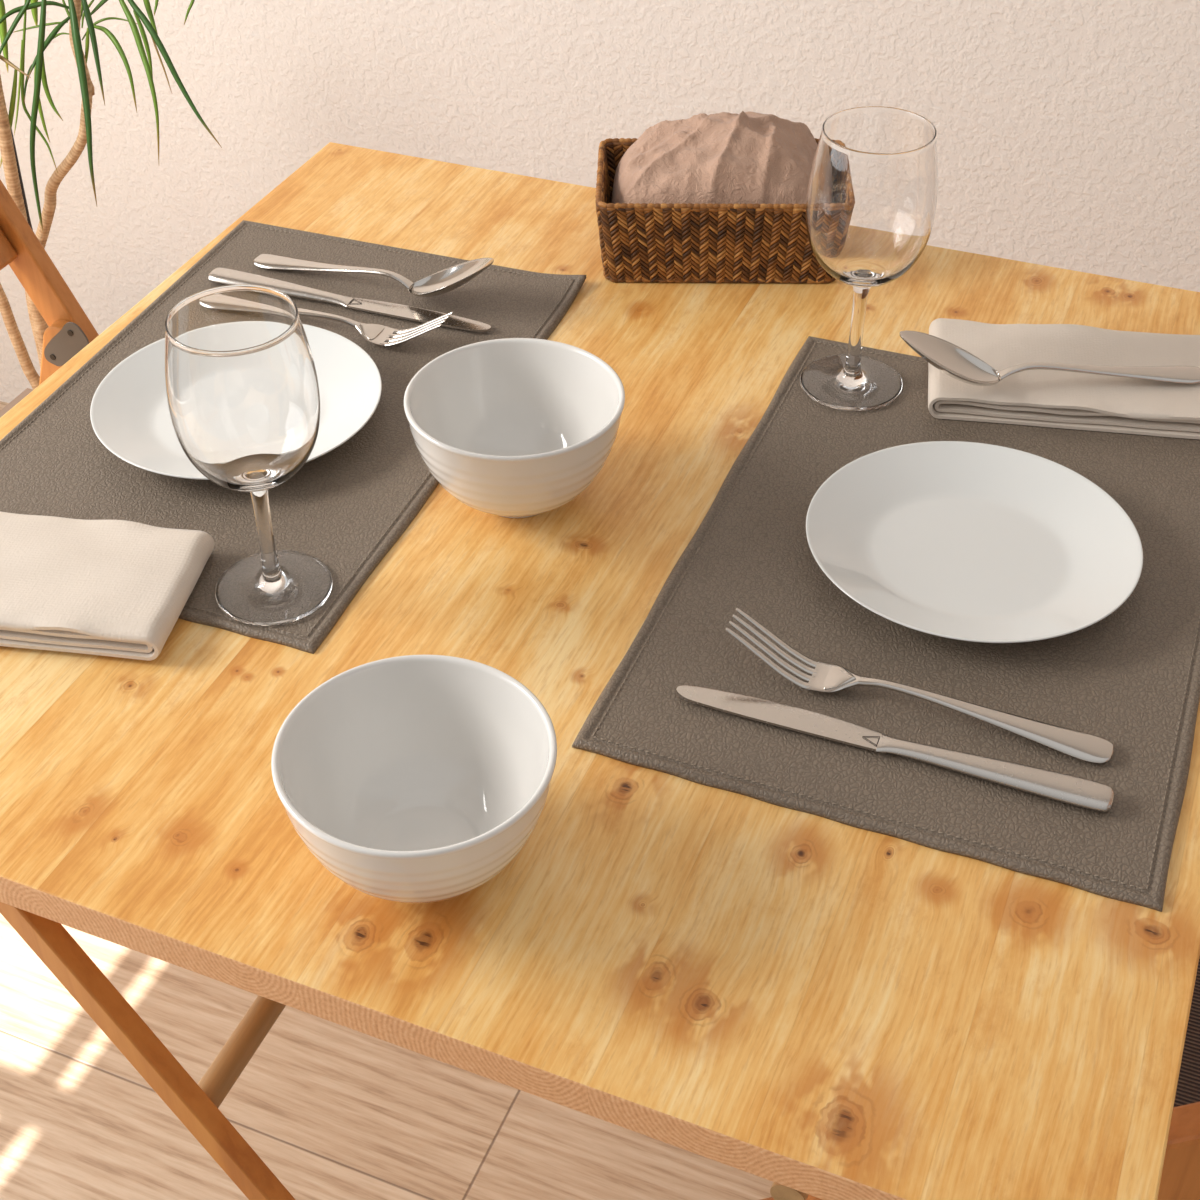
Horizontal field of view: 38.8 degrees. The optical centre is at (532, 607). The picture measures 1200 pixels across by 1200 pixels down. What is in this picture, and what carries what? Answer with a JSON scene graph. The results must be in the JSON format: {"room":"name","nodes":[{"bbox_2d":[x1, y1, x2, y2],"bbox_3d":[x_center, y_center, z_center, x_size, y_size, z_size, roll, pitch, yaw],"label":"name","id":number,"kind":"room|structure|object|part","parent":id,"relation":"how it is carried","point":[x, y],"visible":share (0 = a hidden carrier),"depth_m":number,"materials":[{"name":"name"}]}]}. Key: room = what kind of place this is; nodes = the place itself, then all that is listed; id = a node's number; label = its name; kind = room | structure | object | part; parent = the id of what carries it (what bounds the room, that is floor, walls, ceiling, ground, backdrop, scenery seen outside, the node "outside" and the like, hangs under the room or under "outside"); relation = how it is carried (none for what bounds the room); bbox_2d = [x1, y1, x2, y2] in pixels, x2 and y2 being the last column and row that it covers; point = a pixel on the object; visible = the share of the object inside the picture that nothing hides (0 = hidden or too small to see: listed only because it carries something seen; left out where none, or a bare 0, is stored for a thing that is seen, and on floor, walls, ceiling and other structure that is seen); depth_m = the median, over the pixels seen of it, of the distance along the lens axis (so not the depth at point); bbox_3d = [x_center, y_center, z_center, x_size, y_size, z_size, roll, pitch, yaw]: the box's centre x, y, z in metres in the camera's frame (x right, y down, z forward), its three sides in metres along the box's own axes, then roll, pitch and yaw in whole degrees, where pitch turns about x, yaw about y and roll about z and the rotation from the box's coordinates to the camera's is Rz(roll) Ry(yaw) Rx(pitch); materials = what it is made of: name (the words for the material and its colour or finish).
{"room":"dining room","nodes":[
{"label":"dining room","id":0,"kind":"room"},
{"bbox_2d":[0,401,772,1199],"bbox_3d":[0.157,1.187,0.766,4.550,0.050,3.750,15,43,19],"label":"floor","id":1,"kind":"structure","parent":0,"point":[334,1111],"depth_m":1.59,"materials":[{"name":"brown wood"}]},
{"bbox_2d":[0,180,98,384],"bbox_3d":[-0.470,-0.070,1.726,0.520,0.713,0.362,15,43,19],"label":"folding chair","id":2,"kind":"object","parent":1,"relation":"on","point":[70,330],"visible":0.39,"depth_m":1.75,"materials":[{"name":"brown wood"}]},
{"bbox_3d":[-0.604,-0.283,1.621,0.035,0.050,0.319,15,43,19],"label":"rail","id":3,"kind":"part","parent":2,"relation":"part of","materials":[{"name":"brown wood"}]},
{"bbox_3d":[-0.554,-0.117,1.951,0.199,0.480,0.017,15,43,19],"label":"leg","id":4,"kind":"part","parent":2,"relation":"part of","materials":[{"name":"brown wood"}]},
{"bbox_3d":[-0.487,-0.277,1.776,0.044,0.044,0.017,15,43,19],"label":"leg","id":5,"kind":"part","parent":2,"relation":"part of","materials":[{"name":"brown wood"}]},
{"bbox_3d":[-0.483,-0.272,1.765,0.061,0.058,0.002,15,43,19],"label":"hinge plate","id":6,"kind":"part","parent":2,"relation":"part of","materials":[{"name":"grey metal"}]},
{"bbox_2d":[0,0,221,417],"bbox_3d":[-0.512,-0.352,1.964,0.458,0.810,0.220,15,43,19],"label":"dracaena","id":7,"kind":"object","parent":1,"relation":"on","point":[9,157],"visible":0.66,"depth_m":1.77,"materials":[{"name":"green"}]},
{"bbox_3d":[-0.567,-0.379,1.984,0.025,0.529,0.005,15,43,19],"label":"support rod","id":8,"kind":"part","parent":7,"relation":"part of","materials":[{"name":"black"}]},
{"bbox_2d":[0,142,1199,1199],"bbox_3d":[0.045,0.214,1.320,0.822,0.740,0.810,15,43,19],"label":"folding table","id":9,"kind":"object","parent":1,"relation":"on","point":[803,1003],"visible":0.59,"depth_m":0.85,"materials":[{"name":"brown wood"}]},
{"bbox_2d":[0,511,213,660],"bbox_3d":[-0.300,-0.018,1.011,0.202,0.021,0.102,5,40,8],"label":"folded napkin","id":10,"kind":"object","parent":9,"relation":"on","point":[112,588],"visible":1,"depth_m":0.99,"materials":[{"name":"beige fabric"}]},
{"bbox_3d":[-0.061,0.471,1.033,0.458,0.718,0.014,15,43,19],"label":"leg","id":11,"kind":"part","parent":9,"relation":"part of","materials":[{"name":"brown wood"}]},
{"bbox_2d":[0,220,585,653],"bbox_3d":[-0.180,-0.146,1.175,0.314,0.009,0.463,15,43,19],"label":"placemat","id":12,"kind":"object","parent":9,"relation":"on","point":[346,507],"visible":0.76,"depth_m":1.12,"materials":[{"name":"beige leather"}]},
{"bbox_2d":[90,324,381,479],"bbox_3d":[-0.198,-0.135,1.148,0.194,0.020,0.194,15,43,19],"label":"plate","id":13,"kind":"object","parent":12,"relation":"on","point":[130,415],"visible":0.49,"depth_m":1.15,"materials":[{"name":"white ceramic"}]},
{"bbox_2d":[165,285,332,625],"bbox_3d":[-0.156,-0.082,0.954,0.082,0.184,0.082,31,50,33],"label":"wine glass","id":14,"kind":"object","parent":12,"relation":"on","point":[243,392],"visible":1,"depth_m":0.91,"materials":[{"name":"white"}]},
{"bbox_2d":[208,267,491,331],"bbox_3d":[-0.138,-0.229,1.266,0.232,0.008,0.020,14,42,18],"label":"table knife","id":15,"kind":"object","parent":12,"relation":"on","point":[225,276],"visible":0.97,"depth_m":1.26,"materials":[{"name":"silver metal"}]},
{"bbox_3d":[-0.190,-0.241,1.283,0.120,0.008,0.019,14,42,18],"label":"handle","id":16,"kind":"part","parent":15,"relation":"part of","materials":[{"name":"silver metal"}]},
{"bbox_3d":[-0.084,-0.215,1.250,0.117,0.002,0.017,14,42,18],"label":"blade","id":17,"kind":"part","parent":15,"relation":"part of","materials":[{"name":"silver metal"}]},
{"bbox_2d":[253,254,493,296],"bbox_3d":[-0.121,-0.260,1.273,0.209,0.044,0.046,17,43,21],"label":"spoon","id":18,"kind":"object","parent":12,"relation":"on","point":[446,280],"visible":1,"depth_m":1.27,"materials":[{"name":"silver metal"}]},
{"bbox_3d":[-0.152,-0.258,1.294,0.138,0.015,0.021,17,43,21],"label":"handle","id":19,"kind":"part","parent":18,"relation":"part of","materials":[{"name":"silver metal"}]},
{"bbox_2d":[407,258,493,296],"bbox_3d":[-0.060,-0.243,1.248,0.072,0.040,0.046,17,43,21],"label":"spoon bowl","id":20,"kind":"object","parent":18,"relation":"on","point":[446,280],"depth_m":1.26,"materials":[{"name":"silver metal"}]},
{"bbox_2d":[298,308,452,346],"bbox_3d":[-0.154,-0.217,1.234,0.209,0.028,0.024,15,43,19],"label":"fork","id":21,"kind":"object","parent":12,"relation":"on","point":[382,335],"visible":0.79,"depth_m":1.22,"materials":[{"name":"silver metal"}]},
{"bbox_3d":[-0.188,-0.219,1.252,0.135,0.010,0.021,15,43,19],"label":"handle","id":22,"kind":"part","parent":21,"relation":"part of","materials":[{"name":"silver metal"}]},
{"bbox_2d":[271,655,556,902],"bbox_3d":[-0.055,0.095,0.828,0.135,0.076,0.135,1,40,3],"label":"bowl","id":23,"kind":"object","parent":9,"relation":"on","point":[408,778],"visible":1,"depth_m":0.85,"materials":[{"name":"white ceramic"}]},
{"bbox_2d":[404,338,624,517],"bbox_3d":[-0.010,-0.100,1.061,0.135,0.076,0.135,1,40,3],"label":"bowl","id":24,"kind":"object","parent":9,"relation":"on","point":[508,427],"visible":1,"depth_m":1.08,"materials":[{"name":"white ceramic"}]},
{"bbox_2d":[595,138,835,283],"bbox_3d":[0.144,-0.304,1.304,0.190,0.068,0.116,1,40,3],"label":"wicker basket","id":25,"kind":"object","parent":9,"relation":"on","point":[646,243],"visible":0.53,"depth_m":1.26,"materials":[{"name":"brown wicker"}]},
{"bbox_2d":[612,111,817,203],"bbox_3d":[0.143,-0.323,1.289,0.168,0.107,0.097,1,40,3],"label":"bread loaf","id":26,"kind":"object","parent":25,"relation":"in","point":[749,157],"visible":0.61,"depth_m":1.26,"materials":[{"name":"brown food"}]},
{"bbox_2d":[572,336,1199,911],"bbox_3d":[0.249,-0.026,1.017,0.309,0.004,0.453,15,43,19],"label":"placemat","id":27,"kind":"object","parent":9,"relation":"on","point":[1130,678],"visible":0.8,"depth_m":0.94,"materials":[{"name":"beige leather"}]},
{"bbox_2d":[800,106,937,410],"bbox_3d":[0.216,-0.224,1.110,0.082,0.184,0.082,1,40,3],"label":"wine glass","id":28,"kind":"object","parent":27,"relation":"on","point":[872,195],"visible":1,"depth_m":1.07,"materials":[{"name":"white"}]},
{"bbox_2d":[676,685,1114,811],"bbox_3d":[0.186,0.070,0.895,0.232,0.008,0.020,14,42,18],"label":"table knife","id":29,"kind":"object","parent":27,"relation":"on","point":[1065,788],"visible":1,"depth_m":0.89,"materials":[{"name":"silver metal"}]},
{"bbox_3d":[0.134,0.058,0.915,0.117,0.002,0.017,14,42,18],"label":"blade","id":30,"kind":"part","parent":29,"relation":"part of","materials":[{"name":"silver metal"}]},
{"bbox_3d":[0.238,0.084,0.877,0.120,0.008,0.019,14,42,18],"label":"handle","id":31,"kind":"part","parent":29,"relation":"part of","materials":[{"name":"silver metal"}]},
{"bbox_2d":[726,608,1113,762],"bbox_3d":[0.206,0.041,0.911,0.209,0.028,0.024,14,42,18],"label":"fork","id":32,"kind":"object","parent":27,"relation":"on","point":[825,677],"visible":1,"depth_m":0.91,"materials":[{"name":"silver metal"}]},
{"bbox_3d":[0.240,0.057,0.905,0.135,0.010,0.021,14,42,18],"label":"handle","id":33,"kind":"part","parent":32,"relation":"part of","materials":[{"name":"silver metal"}]},
{"bbox_2d":[806,441,1142,642],"bbox_3d":[0.260,-0.036,1.011,0.194,0.020,0.194,15,43,19],"label":"plate","id":34,"kind":"object","parent":27,"relation":"on","point":[958,540],"visible":1,"depth_m":1.02,"materials":[{"name":"white ceramic"}]},
{"bbox_2d":[928,318,1199,438],"bbox_3d":[0.369,-0.157,1.153,0.198,0.020,0.105,6,40,9],"label":"folded napkin","id":35,"kind":"object","parent":27,"relation":"on","point":[1043,398],"visible":0.81,"depth_m":1.13,"materials":[{"name":"beige fabric"}]},
{"bbox_2d":[900,331,1199,385],"bbox_3d":[0.342,-0.166,1.114,0.209,0.044,0.046,-3,40,-2],"label":"spoon","id":36,"kind":"object","parent":35,"relation":"on","point":[952,360],"visible":1,"depth_m":1.12,"materials":[{"name":"silver metal"}]},
{"bbox_2d":[900,331,1002,385],"bbox_3d":[0.273,-0.163,1.111,0.072,0.040,0.046,-3,40,-2],"label":"spoon bowl","id":37,"kind":"object","parent":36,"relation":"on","point":[954,361],"depth_m":1.12,"materials":[{"name":"silver metal"}]},
{"bbox_3d":[0.377,-0.157,1.124,0.138,0.015,0.021,-3,40,-2],"label":"handle","id":38,"kind":"part","parent":36,"relation":"part of","materials":[{"name":"silver metal"}]},
{"bbox_2d":[760,957,1199,1199],"bbox_3d":[0.452,0.189,1.087,0.886,1.070,0.507,15,43,19],"label":"dining chair","id":39,"kind":"object","parent":1,"relation":"on","point":[1180,1178],"visible":0.03,"depth_m":0.88,"materials":[{"name":"brown wood"}]},
{"bbox_3d":[0.585,0.295,1.086,0.400,0.012,0.400,15,43,19],"label":"seat","id":40,"kind":"part","parent":39,"relation":"part of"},
{"bbox_2d":[0,0,1199,402],"bbox_3d":[0.807,-2.290,0.028,4.550,6.200,0.120,15,43,19],"label":"wall","id":41,"kind":"structure","parent":0,"point":[1068,136],"depth_m":1.83,"materials":[{"name":"beige paint"}]}
]}

